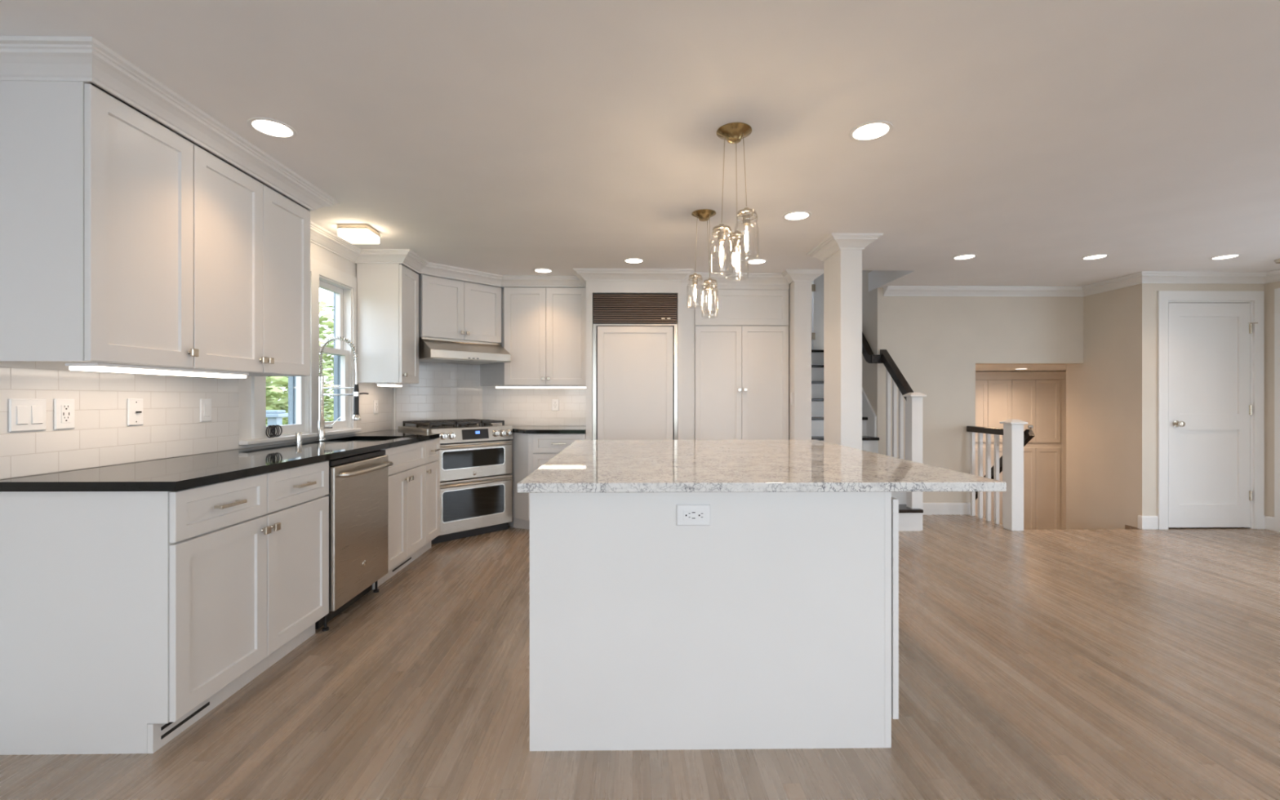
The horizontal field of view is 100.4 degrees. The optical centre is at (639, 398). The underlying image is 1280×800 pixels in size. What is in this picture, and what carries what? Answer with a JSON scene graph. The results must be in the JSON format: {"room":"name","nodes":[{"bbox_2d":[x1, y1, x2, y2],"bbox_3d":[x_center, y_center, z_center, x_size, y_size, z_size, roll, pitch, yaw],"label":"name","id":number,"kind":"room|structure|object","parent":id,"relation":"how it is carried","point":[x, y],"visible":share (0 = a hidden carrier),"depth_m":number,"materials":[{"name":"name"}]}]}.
{"room":"kitchen","nodes":[
{"label":"kitchen","id":0,"kind":"room"},
{"bbox_2d":[0,242,392,479],"bbox_3d":[-2.220,0.028,1.369,0.120,2.315,8.400,0,0,-1],"label":"wall","id":1,"kind":"structure","parent":0,"point":[101,435],"depth_m":2.26,"materials":[{"name":"tile"}]},
{"bbox_2d":[8,398,46,431],"bbox_3d":[-2.158,0.058,1.885,0.012,0.114,0.114,0,0,-1],"label":"light switch","id":2,"kind":"object","parent":1,"relation":"attached to","point":[24,414],"visible":1,"depth_m":1.88,"materials":[{"name":"white plastic"}]},
{"bbox_2d":[16,405,28,424],"bbox_3d":[-2.155,0.058,1.862,0.006,0.066,0.033,0,0,-1],"label":"rocker switch","id":3,"kind":"object","parent":2,"relation":"attached to","point":[22,411],"depth_m":1.86,"materials":[{"name":"white plastic"}]},
{"bbox_2d":[31,405,43,424],"bbox_3d":[-2.155,0.058,1.908,0.006,0.066,0.033,0,0,-1],"label":"rocker switch","id":4,"kind":"object","parent":2,"relation":"attached to","point":[37,411],"depth_m":1.91,"materials":[{"name":"white plastic"}]},
{"bbox_2d":[53,398,74,429],"bbox_3d":[-2.161,0.058,2.006,0.009,0.114,0.070,0,0,-1],"label":"wall outlet","id":5,"kind":"object","parent":1,"relation":"attached to","point":[64,408],"visible":1,"depth_m":2.00,"materials":[{"name":"white plastic"}]},
{"bbox_2d":[61,404,71,422],"bbox_3d":[-2.159,0.058,2.006,0.002,0.068,0.033,0,0,-1],"label":"receptacle","id":6,"kind":"object","parent":5,"relation":"attached to","point":[65,409],"depth_m":2.00,"materials":[{"name":"white plastic"}]},
{"bbox_2d":[0,80,199,368],"bbox_3d":[-1.977,-0.588,1.966,0.372,0.930,0.418,0,0,-1],"label":"upper cabinet","id":7,"kind":"object","parent":1,"relation":"attached to","point":[96,193],"visible":0.96,"depth_m":1.76,"materials":[{"name":"paint"}]},
{"bbox_2d":[127,398,142,425],"bbox_3d":[-2.161,0.058,2.292,0.018,0.114,0.070,0,0,-1],"label":"light switch","id":8,"kind":"object","parent":1,"relation":"attached to","point":[135,406],"visible":1,"depth_m":2.29,"materials":[{"name":"white plastic"}]},
{"bbox_2d":[200,398,211,422],"bbox_3d":[-2.170,0.058,2.670,0.010,0.114,0.070,0,0,-1],"label":"light switch","id":9,"kind":"object","parent":1,"relation":"attached to","point":[205,403],"visible":1,"depth_m":2.66,"materials":[{"name":"white plastic"}]},
{"bbox_2d":[184,140,310,376],"bbox_3d":[-1.985,-0.588,2.571,0.372,0.930,0.787,0,0,-1],"label":"upper cabinet","id":10,"kind":"object","parent":1,"relation":"attached to","point":[251,242],"visible":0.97,"depth_m":2.50,"materials":[{"name":"paint"}]},
{"bbox_2d":[65,362,248,377],"bbox_3d":[-1.911,-0.109,2.178,0.110,0.026,0.720,0,0,-1],"label":"light","id":11,"kind":"object","parent":10,"relation":"attached to","point":[86,366],"visible":1,"depth_m":2.03,"materials":[{"name":"white plastic"}]},
{"bbox_2d":[265,376,309,438],"bbox_3d":[-2.258,-0.318,3.321,0.129,1.155,0.524,0,0,-1],"label":"window","id":12,"kind":"structure","parent":1,"relation":"in","point":[298,386],"depth_m":3.51,"materials":[{"name":"paint"}]},
{"bbox_2d":[239,428,361,444],"bbox_3d":[-2.172,0.242,3.516,0.054,0.023,1.222,0,0,-1],"label":"sill","id":13,"kind":"structure","parent":1,"relation":"attached to","point":[251,442],"depth_m":3.25,"materials":[{"name":"paint"}]},
{"bbox_2d":[265,424,282,437],"bbox_3d":[-2.158,0.193,3.139,0.029,0.075,0.120,0,0,-1],"label":"cable coil","id":14,"kind":"object","parent":13,"relation":"on","point":[273,430],"visible":1,"depth_m":3.13,"materials":[{"name":"black plastic"}]},
{"bbox_2d":[251,257,356,439],"bbox_3d":[-2.192,-0.352,3.567,0.016,1.165,1.114,0,0,-1],"label":"window frame","id":15,"kind":"structure","parent":1,"relation":"attached to","point":[317,268],"depth_m":3.57,"materials":[{"name":"paint"}]},
{"bbox_2d":[319,275,351,431],"bbox_3d":[-2.265,-0.318,3.856,0.129,1.155,0.525,0,0,-1],"label":"window","id":16,"kind":"structure","parent":1,"relation":"in","point":[341,351],"depth_m":4.06,"materials":[{"name":"paint"}]},
{"bbox_2d":[373,400,377,413],"bbox_3d":[-2.196,0.070,4.439,0.009,0.114,0.070,0,0,-1],"label":"wall outlet","id":17,"kind":"object","parent":1,"relation":"attached to","point":[375,402],"visible":1,"depth_m":4.43,"materials":[{"name":"white plastic"}]},
{"bbox_2d":[375,402,377,410],"bbox_3d":[-2.193,0.070,4.439,0.002,0.068,0.033,0,0,-1],"label":"receptacle","id":18,"kind":"object","parent":17,"relation":"attached to","point":[376,403],"depth_m":4.44,"materials":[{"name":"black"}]},
{"bbox_2d":[356,263,418,383],"bbox_3d":[-2.011,-0.588,4.420,0.372,0.930,0.570,0,0,-1],"label":"upper cabinet","id":19,"kind":"object","parent":1,"relation":"attached to","point":[388,294],"visible":1,"depth_m":4.14,"materials":[{"name":"paint"}]},
{"bbox_2d":[376,382,403,386],"bbox_3d":[-2.016,-0.109,4.302,0.090,0.026,0.280,0,0,-1],"label":"light","id":20,"kind":"object","parent":19,"relation":"attached to","point":[387,384],"visible":1,"depth_m":4.22,"materials":[{"name":"white plastic"}]},
{"bbox_2d":[324,401,331,420],"bbox_3d":[-153.527,1.935,167.852,297.710,0.100,460.000,0,0,-1],"label":"ground","id":21,"kind":"structure","parent":0,"point":[324,402],"depth_m":60.48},
{"bbox_2d":[266,409,288,426],"bbox_3d":[-3.574,1.000,5.220,0.170,1.770,0.170,0,0,-1],"label":"post","id":22,"kind":"object","parent":21,"relation":"on","point":[274,417],"visible":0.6,"depth_m":5.18,"materials":[{"name":"paint"}]},
{"bbox_2d":[266,377,288,420],"bbox_3d":[-9.778,-0.021,12.867,3.077,3.824,3.181,0,0,26],"label":"tree","id":23,"kind":"object","parent":21,"relation":"on","point":[277,398],"visible":0.02,"depth_m":12.77,"materials":[{"name":"green plant"}]},
{"bbox_2d":[266,301,333,426],"bbox_3d":[-6.440,-0.009,9.901,3.103,3.799,3.193,0,0,-1],"label":"tree","id":24,"kind":"object","parent":21,"relation":"on","point":[283,380],"visible":0.09,"depth_m":9.62,"materials":[{"name":"green plant"}]},
{"bbox_2d":[324,355,333,417],"bbox_3d":[-8.226,-0.009,16.491,3.193,3.799,3.103,0,0,-37],"label":"tree","id":25,"kind":"object","parent":21,"relation":"on","point":[330,356],"visible":0.02,"depth_m":15.81,"materials":[{"name":"green plant"}]},
{"bbox_2d":[392,361,482,429],"bbox_3d":[-1.913,0.028,5.087,0.112,2.315,0.880,0,0,44],"label":"wall","id":26,"kind":"structure","parent":0,"point":[443,391],"depth_m":5.04,"materials":[{"name":"tile"}]},
{"bbox_2d":[418,273,501,343],"bbox_3d":[-1.705,-0.786,4.885,0.447,0.533,0.756,0,0,44],"label":"upper cabinet","id":27,"kind":"object","parent":26,"relation":"attached to","point":[450,308],"visible":0.94,"depth_m":4.71,"materials":[{"name":"paint"}]},
{"bbox_2d":[418,337,511,364],"bbox_3d":[-1.657,-0.425,4.838,0.582,0.186,0.754,0,0,44],"label":"range hood","id":28,"kind":"object","parent":27,"relation":"attached to","point":[438,350],"visible":0.96,"depth_m":4.65,"materials":[{"name":"metal"}]},
{"bbox_2d":[480,286,586,386],"bbox_3d":[-1.051,-0.588,5.161,1.120,0.930,0.385,0,0,-1],"label":"upper cabinet","id":29,"kind":"object","parent":26,"relation":"attached to","point":[544,329],"visible":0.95,"depth_m":5.00,"materials":[{"name":"paint"}]},
{"bbox_2d":[494,385,586,388],"bbox_3d":[-0.937,-0.109,5.072,0.870,0.026,0.070,0,0,-1],"label":"light","id":30,"kind":"object","parent":29,"relation":"attached to","point":[495,386],"visible":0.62,"depth_m":5.04,"materials":[{"name":"white plastic"}]},
{"bbox_2d":[0,0,1279,291],"bbox_3d":[1.790,-1.230,1.435,8.280,0.200,8.420,0,0,-1],"label":"ceiling","id":31,"kind":"structure","parent":0,"point":[1033,139],"depth_m":2.14,"materials":[{"name":"paint"}]},
{"bbox_2d":[247,117,297,138],"bbox_3d":[-1.535,-1.127,2.229,0.172,0.006,0.172,0,0,-1],"label":"recessed light","id":32,"kind":"object","parent":31,"relation":"in","point":[273,127],"visible":1,"depth_m":2.22,"materials":[{"name":"paint"}]},
{"bbox_2d":[337,224,380,244],"bbox_3d":[-1.867,-1.092,3.546,0.194,0.076,0.184,0,0,-1],"label":"flush light","id":33,"kind":"object","parent":31,"relation":"attached to","point":[353,233],"visible":1,"depth_m":3.47,"materials":[{"name":"white glass"}]},
{"bbox_2d":[533,267,552,273],"bbox_3d":[-0.855,-1.127,4.708,0.172,0.006,0.172,0,0,-1],"label":"recessed light","id":34,"kind":"object","parent":31,"relation":"in","point":[542,270],"visible":1,"depth_m":4.70,"materials":[{"name":"paint"}]},
{"bbox_2d":[623,257,644,263],"bbox_3d":[-0.050,-1.127,4.370,0.172,0.006,0.172,0,0,-1],"label":"recessed light","id":35,"kind":"object","parent":31,"relation":"in","point":[631,260],"visible":1,"depth_m":4.37,"materials":[{"name":"paint"}]},
{"bbox_2d":[686,208,718,318],"bbox_3d":[0.385,-0.817,3.271,0.200,0.627,0.190,0,0,-1],"label":"pendant light","id":36,"kind":"object","parent":31,"relation":"hanging from","point":[703,215],"visible":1,"depth_m":3.23,"materials":[{"name":"clear glass"}]},
{"bbox_2d":[686,275,703,308],"bbox_3d":[0.335,-0.653,3.245,0.100,0.200,0.100,0,0,-1],"label":"jar","id":37,"kind":"object","parent":36,"relation":"on","point":[695,278],"depth_m":3.24,"materials":[{"name":"clear glass"}]},
{"bbox_2d":[702,287,717,318],"bbox_3d":[0.434,-0.603,3.317,0.100,0.200,0.100,0,0,-1],"label":"jar","id":38,"kind":"object","parent":36,"relation":"on","point":[708,291],"depth_m":3.31,"materials":[{"name":"clear glass"}]},
{"bbox_2d":[702,280,718,314],"bbox_3d":[0.424,-0.618,3.226,0.100,0.200,0.100,0,0,-1],"label":"jar","id":39,"kind":"object","parent":36,"relation":"on","point":[709,282],"depth_m":3.22,"materials":[{"name":"clear glass"}]},
{"bbox_2d":[709,122,759,281],"bbox_3d":[0.393,-0.824,2.268,0.200,0.612,0.195,0,0,-1],"label":"pendant light","id":40,"kind":"object","parent":31,"relation":"hanging from","point":[732,132],"visible":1,"depth_m":2.23,"materials":[{"name":"clear glass"}]},
{"bbox_2d":[709,228,733,276],"bbox_3d":[0.343,-0.623,2.245,0.100,0.200,0.100,0,0,-1],"label":"jar","id":41,"kind":"object","parent":40,"relation":"on","point":[722,235],"depth_m":2.24,"materials":[{"name":"clear glass"}]},
{"bbox_2d":[725,236,748,281],"bbox_3d":[0.421,-0.618,2.316,0.100,0.200,0.100,0,0,-1],"label":"jar","id":42,"kind":"object","parent":40,"relation":"on","point":[736,240],"depth_m":2.31,"materials":[{"name":"clear glass"}]},
{"bbox_2d":[734,210,759,261],"bbox_3d":[0.444,-0.683,2.221,0.100,0.200,0.100,0,0,-1],"label":"jar","id":43,"kind":"object","parent":40,"relation":"on","point":[746,215],"depth_m":2.21,"materials":[{"name":"clear glass"}]},
{"bbox_2d":[746,258,767,264],"bbox_3d":[0.960,-1.127,4.394,0.172,0.006,0.172,0,0,-1],"label":"recessed light","id":44,"kind":"object","parent":31,"relation":"in","point":[756,261],"visible":0.87,"depth_m":4.39,"materials":[{"name":"paint"}]},
{"bbox_2d":[782,210,811,221],"bbox_3d":[0.970,-1.127,3.296,0.172,0.006,0.172,0,0,-1],"label":"recessed light","id":45,"kind":"object","parent":31,"relation":"in","point":[797,215],"visible":1,"depth_m":3.29,"materials":[{"name":"paint"}]},
{"bbox_2d":[848,120,893,142],"bbox_3d":[0.975,-1.127,2.254,0.172,0.006,0.172,0,0,-1],"label":"recessed light","id":46,"kind":"object","parent":31,"relation":"in","point":[864,132],"visible":1,"depth_m":2.25,"materials":[{"name":"paint"}]},
{"bbox_2d":[951,253,977,260],"bbox_3d":[2.588,-1.127,4.253,0.172,0.006,0.172,0,0,-1],"label":"recessed light","id":47,"kind":"object","parent":31,"relation":"in","point":[966,256],"visible":1,"depth_m":4.24,"materials":[{"name":"paint"}]},
{"bbox_2d":[1080,253,1109,260],"bbox_3d":[3.627,-1.127,4.253,0.172,0.006,0.172,0,0,-1],"label":"recessed light","id":48,"kind":"object","parent":31,"relation":"in","point":[1098,255],"visible":1,"depth_m":4.24,"materials":[{"name":"paint"}]},
{"bbox_2d":[1209,253,1241,260],"bbox_3d":[4.665,-1.127,4.252,0.172,0.006,0.172,0,0,-1],"label":"recessed light","id":49,"kind":"object","parent":31,"relation":"in","point":[1230,255],"visible":1,"depth_m":4.24,"materials":[{"name":"paint"}]},
{"bbox_2d":[1274,258,1279,263],"bbox_3d":[5.230,-1.116,4.314,0.130,0.028,0.130,0,0,-1],"label":"smoke detector","id":50,"kind":"object","parent":31,"relation":"attached to","point":[1277,260],"visible":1,"depth_m":4.33,"materials":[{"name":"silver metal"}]},
{"bbox_2d":[0,514,1279,799],"bbox_3d":[1.790,1.285,1.435,8.280,0.200,8.420,0,0,-1],"label":"floor","id":51,"kind":"structure","parent":0,"point":[1130,663],"depth_m":2.11,"materials":[{"name":"brown wood"}]},
{"bbox_2d":[0,460,328,755],"bbox_3d":[-1.848,0.747,2.232,0.638,0.876,0.910,0,0,-1],"label":"base cabinet","id":52,"kind":"object","parent":51,"relation":"on","point":[126,618],"visible":1,"depth_m":1.78,"materials":[{"name":"paint"}]},
{"bbox_2d":[160,702,209,739],"bbox_3d":[-1.626,1.137,1.913,0.003,0.041,0.205,0,0,-1],"label":"vent","id":53,"kind":"object","parent":52,"relation":"attached to","point":[168,730],"depth_m":1.89,"materials":[{"name":"black"}]},
{"bbox_2d":[0,429,439,491],"bbox_3d":[-1.870,0.291,3.253,0.628,0.032,2.989,0,0,-1],"label":"countertop","id":54,"kind":"structure","parent":52,"relation":"on","point":[181,473],"depth_m":2.18,"materials":[{"name":"black stone"}]},
{"bbox_2d":[294,431,302,442],"bbox_3d":[-2.132,0.242,3.330,0.044,0.065,0.044,0,0,-1],"label":"air gap cap","id":55,"kind":"object","parent":54,"relation":"on","point":[298,434],"visible":1,"depth_m":3.32,"materials":[{"name":"silver metal"}]},
{"bbox_2d":[315,335,368,439],"bbox_3d":[-2.008,-0.072,3.595,0.312,0.694,0.100,0,0,-1],"label":"spring faucet","id":56,"kind":"object","parent":54,"relation":"on","point":[321,426],"visible":1,"depth_m":3.56,"materials":[{"name":"silver metal"}]},
{"bbox_2d":[349,440,380,441],"bbox_3d":[-1.877,0.411,3.639,0.462,0.202,0.582,0,0,-1],"label":"sink","id":57,"kind":"object","parent":54,"relation":"in","point":[349,441],"visible":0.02,"depth_m":3.91,"materials":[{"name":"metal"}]},
{"bbox_2d":[315,449,393,631],"bbox_3d":[-1.819,0.751,2.996,0.667,0.868,0.598,0,0,-1],"label":"dishwasher","id":58,"kind":"object","parent":51,"relation":"on","point":[358,494],"visible":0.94,"depth_m":2.91,"materials":[{"name":"silver metal"}]},
{"bbox_2d":[372,440,425,589],"bbox_3d":[-1.870,0.747,3.620,0.632,0.876,0.637,0,0,-1],"label":"base cabinet","id":59,"kind":"object","parent":51,"relation":"on","point":[406,475],"visible":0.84,"depth_m":3.61,"materials":[{"name":"paint"}]},
{"bbox_2d":[392,556,411,572],"bbox_3d":[-1.651,1.137,3.705,0.003,0.041,0.300,0,0,-1],"label":"vent","id":60,"kind":"object","parent":59,"relation":"attached to","point":[407,560],"depth_m":3.70,"materials":[{"name":"black"}]},
{"bbox_2d":[416,437,439,558],"bbox_3d":[-1.874,0.747,4.091,0.638,0.876,0.300,0,0,-1],"label":"base cabinet","id":61,"kind":"object","parent":51,"relation":"on","point":[432,464],"visible":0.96,"depth_m":4.10,"materials":[{"name":"paint"}]},
{"bbox_2d":[398,418,513,544],"bbox_3d":[-1.629,0.693,4.770,0.728,0.984,0.763,0,0,44],"label":"range","id":62,"kind":"object","parent":51,"relation":"on","point":[476,478],"visible":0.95,"depth_m":4.57,"materials":[{"name":"silver metal"}]},
{"bbox_2d":[398,418,504,432],"bbox_3d":[-1.676,0.240,4.816,0.957,0.079,0.957,0,0,-1],"label":"cooktop","id":63,"kind":"object","parent":62,"relation":"in","point":[465,425],"depth_m":4.64,"materials":[{"name":"grey metal"}]},
{"bbox_2d":[437,439,512,535],"bbox_3d":[-1.641,0.703,4.782,0.998,0.845,0.999,0,0,-1],"label":"oven","id":64,"kind":"object","parent":62,"relation":"in","point":[476,478],"depth_m":4.56,"materials":[{"name":"silver metal"}]},
{"bbox_2d":[508,432,586,529],"bbox_3d":[-0.978,0.747,5.020,0.985,0.876,0.673,0,0,-1],"label":"base cabinet","id":65,"kind":"object","parent":51,"relation":"on","point":[530,451],"visible":0.3,"depth_m":4.75,"materials":[{"name":"paint"}]},
{"bbox_2d":[511,426,586,433],"bbox_3d":[-1.050,0.291,5.020,1.127,0.032,0.668,0,0,-1],"label":"countertop","id":66,"kind":"structure","parent":65,"relation":"on","point":[524,429],"depth_m":4.75,"materials":[{"name":"black stone"}]},
{"bbox_2d":[586,280,680,439],"bbox_3d":[-0.063,0.065,5.055,0.842,2.240,0.630,0,0,-1],"label":"enclosure","id":67,"kind":"object","parent":51,"relation":"on","point":[593,287],"visible":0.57,"depth_m":4.74,"materials":[{"name":"paint"}]},
{"bbox_2d":[592,293,677,439],"bbox_3d":[-0.047,0.125,5.046,0.752,2.120,0.628,0,0,-1],"label":"refrigerator","id":68,"kind":"object","parent":51,"relation":"on","point":[635,335],"visible":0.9,"depth_m":4.74,"materials":[{"name":"white wood"}]},
{"bbox_2d":[529,491,898,751],"bbox_3d":[0.256,0.747,2.645,1.278,0.876,1.692,0,0,-1],"label":"kitchen island","id":69,"kind":"object","parent":51,"relation":"on","point":[773,623],"visible":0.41,"depth_m":1.80,"materials":[{"name":"paint"}]},
{"bbox_2d":[676,504,710,525],"bbox_3d":[0.180,0.392,1.793,0.114,0.070,0.009,0,0,-1],"label":"wall outlet","id":70,"kind":"object","parent":69,"relation":"attached to","point":[686,514],"visible":1,"depth_m":1.79,"materials":[{"name":"white plastic"}]},
{"bbox_2d":[683,510,703,519],"bbox_3d":[0.180,0.392,1.790,0.068,0.033,0.002,0,0,-1],"label":"receptacle","id":71,"kind":"object","parent":70,"relation":"attached to","point":[687,514],"depth_m":1.79,"materials":[{"name":"white plastic"}]},
{"bbox_2d":[516,440,1006,493],"bbox_3d":[0.391,0.291,2.652,1.608,0.032,1.818,0,0,-1],"label":"island countertop","id":72,"kind":"structure","parent":69,"relation":"on","point":[583,465],"depth_m":2.06,"materials":[{"name":"white stone"}]},
{"bbox_2d":[680,284,789,439],"bbox_3d":[0.864,0.067,5.119,1.008,2.236,0.527,0,0,-1],"label":"pantry cabinet","id":73,"kind":"object","parent":51,"relation":"on","point":[735,363],"visible":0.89,"depth_m":4.89,"materials":[{"name":"paint"}]},
{"bbox_2d":[806,232,883,449],"bbox_3d":[1.481,0.028,3.906,0.356,2.314,0.534,0,0,-1],"label":"column","id":74,"kind":"structure","parent":51,"relation":"on","point":[841,253],"depth_m":3.74,"materials":[{"name":"paint"}]},
{"bbox_2d":[811,350,923,531],"bbox_3d":[2.012,0.173,5.859,0.982,2.023,2.260,0,0,-1],"label":"staircase","id":75,"kind":"structure","parent":51,"relation":"on","point":[909,519],"depth_m":5.61,"materials":[{"name":"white wood"}]},
{"bbox_2d":[880,349,926,530],"bbox_3d":[2.485,0.343,5.102,0.144,1.685,0.677,0,0,-1],"label":"stair railing","id":76,"kind":"object","parent":75,"relation":"on","point":[913,401],"visible":0.8,"depth_m":5.00,"materials":[{"name":"paint"}]},
{"bbox_2d":[966,419,1027,530],"bbox_3d":[3.373,0.688,5.101,0.154,0.995,0.710,0,0,-1],"label":"railing","id":77,"kind":"object","parent":51,"relation":"on","point":[1012,432],"visible":1,"depth_m":4.86,"materials":[{"name":"paint"}]},
{"bbox_2d":[788,281,811,439],"bbox_3d":[1.431,-1.115,6.391,0.153,4.600,3.260,0,0,-1],"label":"wall","id":78,"kind":"structure","parent":0,"point":[799,292],"depth_m":4.76,"materials":[{"name":"white paint"}]},
{"bbox_2d":[0,35,823,287],"bbox_3d":[-0.831,-1.087,3.934,5.039,0.084,2.208,0,0,-42],"label":"trim","id":79,"kind":"structure","parent":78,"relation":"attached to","point":[22,58],"depth_m":2.29,"materials":[{"name":"paint"}]},
{"bbox_2d":[862,270,872,399],"bbox_3d":[2.481,-1.015,5.601,0.120,4.800,1.970,0,0,-1],"label":"wall","id":80,"kind":"structure","parent":0,"point":[864,273],"depth_m":5.72,"materials":[{"name":"paint"}]},
{"bbox_2d":[862,332,882,363],"bbox_3d":[2.411,-0.782,5.881,0.128,0.848,0.963,0,0,-1],"label":"wall handrail","id":81,"kind":"object","parent":80,"relation":"attached to","point":[867,352],"visible":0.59,"depth_m":5.54,"materials":[{"name":"brown wood"}]},
{"bbox_2d":[868,288,1083,502],"bbox_3d":[3.487,0.128,5.565,2.130,2.515,0.210,0,0,-1],"label":"wall","id":82,"kind":"structure","parent":0,"point":[937,344],"depth_m":5.46,"materials":[{"name":"paint"}]},
{"bbox_2d":[922,502,969,515],"bbox_3d":[2.983,1.125,5.446,0.880,0.120,0.014,0,0,-1],"label":"baseboard","id":83,"kind":"structure","parent":82,"relation":"attached to","point":[928,508],"depth_m":5.44,"materials":[{"name":"paint"}]},
{"bbox_2d":[975,424,1035,499],"bbox_3d":[3.497,0.953,5.540,0.050,1.436,1.547,0,0,-1],"label":"stair handrail","id":84,"kind":"object","parent":82,"relation":"attached to","point":[1028,434],"visible":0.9,"depth_m":4.83,"materials":[{"name":"brown wood"}]},
{"bbox_2d":[975,364,1066,372],"bbox_3d":[4.700,-0.415,6.777,2.810,0.100,2.180,0,0,-1],"label":"ceiling","id":85,"kind":"structure","parent":0,"point":[979,368],"depth_m":6.34,"materials":[{"name":"paint"}]},
{"bbox_2d":[1066,287,1124,529],"bbox_3d":[4.641,0.777,5.271,0.170,3.815,0.849,0,0,-1],"label":"wall","id":86,"kind":"structure","parent":0,"point":[1095,387],"depth_m":5.30,"materials":[{"name":"paint"}]},
{"bbox_2d":[883,269,1279,296],"bbox_3d":[4.140,-1.087,1.464,3.200,0.084,8.010,0,0,-1],"label":"trim","id":87,"kind":"structure","parent":86,"relation":"attached to","point":[1220,277],"depth_m":5.35,"materials":[{"name":"paint"}]},
{"bbox_2d":[1137,515,1274,530],"bbox_3d":[5.128,1.125,4.303,1.144,0.120,1.160,0,0,-1],"label":"baseboard","id":88,"kind":"structure","parent":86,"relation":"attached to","point":[1144,522],"depth_m":4.83,"materials":[{"name":"paint"}]},
{"bbox_2d":[1124,283,1264,527],"bbox_3d":[5.226,0.028,4.939,1.330,2.315,0.170,0,0,-1],"label":"wall","id":89,"kind":"structure","parent":0,"point":[1140,300],"depth_m":4.86,"materials":[{"name":"paint"}]},
{"bbox_2d":[1157,290,1263,528],"bbox_3d":[5.182,0.105,4.870,0.966,2.160,0.166,0,0,-1],"label":"door","id":90,"kind":"structure","parent":89,"relation":"in","point":[1211,343],"depth_m":4.86,"materials":[{"name":"paint"}]},
{"bbox_2d":[1264,280,1279,516],"bbox_3d":[5.835,0.028,1.072,0.180,2.315,7.580,0,0,-1],"label":"wall","id":91,"kind":"structure","parent":0,"point":[1269,288],"depth_m":4.82,"materials":[{"name":"paint"}]},
{"bbox_2d":[1274,288,1279,532],"bbox_3d":[5.682,0.102,4.261,0.035,2.165,1.020,0,0,-1],"label":"door","id":92,"kind":"structure","parent":91,"relation":"in","point":[1277,291],"depth_m":4.75,"materials":[{"name":"paint"}]},
{"bbox_3d":[2.399,-1.615,7.075,1.802,3.600,0.120,0,0,-1],"label":"wall","id":93,"kind":"structure","parent":0,"visible":0},
{"bbox_2d":[811,273,823,350],"bbox_3d":[2.597,-1.668,6.984,0.850,2.150,0.055,0,0,-1],"label":"door","id":94,"kind":"structure","parent":93,"relation":"in","point":[817,285],"depth_m":6.96,"materials":[{"name":"paint"}]},
{"bbox_3d":[-0.507,0.028,5.448,3.740,2.315,0.150,0,0,-1],"label":"wall","id":95,"kind":"structure","parent":0,"visible":0},
{"bbox_2d":[482,386,586,426],"bbox_3d":[-1.063,0.045,5.360,1.145,0.458,0.009,0,0,-1],"label":"wall","id":96,"kind":"structure","parent":95,"relation":"attached to","point":[515,406],"depth_m":5.36,"materials":[{"name":"tile"}]},
{"bbox_2d":[551,399,559,410],"bbox_3d":[-0.851,0.065,5.351,0.070,0.114,0.009,0,0,-1],"label":"wall outlet","id":97,"kind":"object","parent":96,"relation":"attached to","point":[555,402],"visible":1,"depth_m":5.35,"materials":[{"name":"white plastic"}]},
{"bbox_2d":[553,401,556,408],"bbox_3d":[-0.851,0.065,5.349,0.033,0.068,0.002,0,0,-1],"label":"receptacle","id":98,"kind":"object","parent":97,"relation":"attached to","point":[554,402],"depth_m":5.35,"materials":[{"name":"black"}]},
{"bbox_3d":[4.707,2.735,6.292,2.810,0.100,3.150,0,0,-1],"label":"floor","id":99,"kind":"structure","parent":0,"visible":0},
{"bbox_2d":[975,371,1066,529],"bbox_3d":[4.665,1.165,7.274,2.400,3.040,0.330,0,0,6],"label":"tall cabinet","id":100,"kind":"object","parent":99,"relation":"on","point":[1037,398],"visible":0.27,"depth_m":7.08,"materials":[{"name":"white paint"}]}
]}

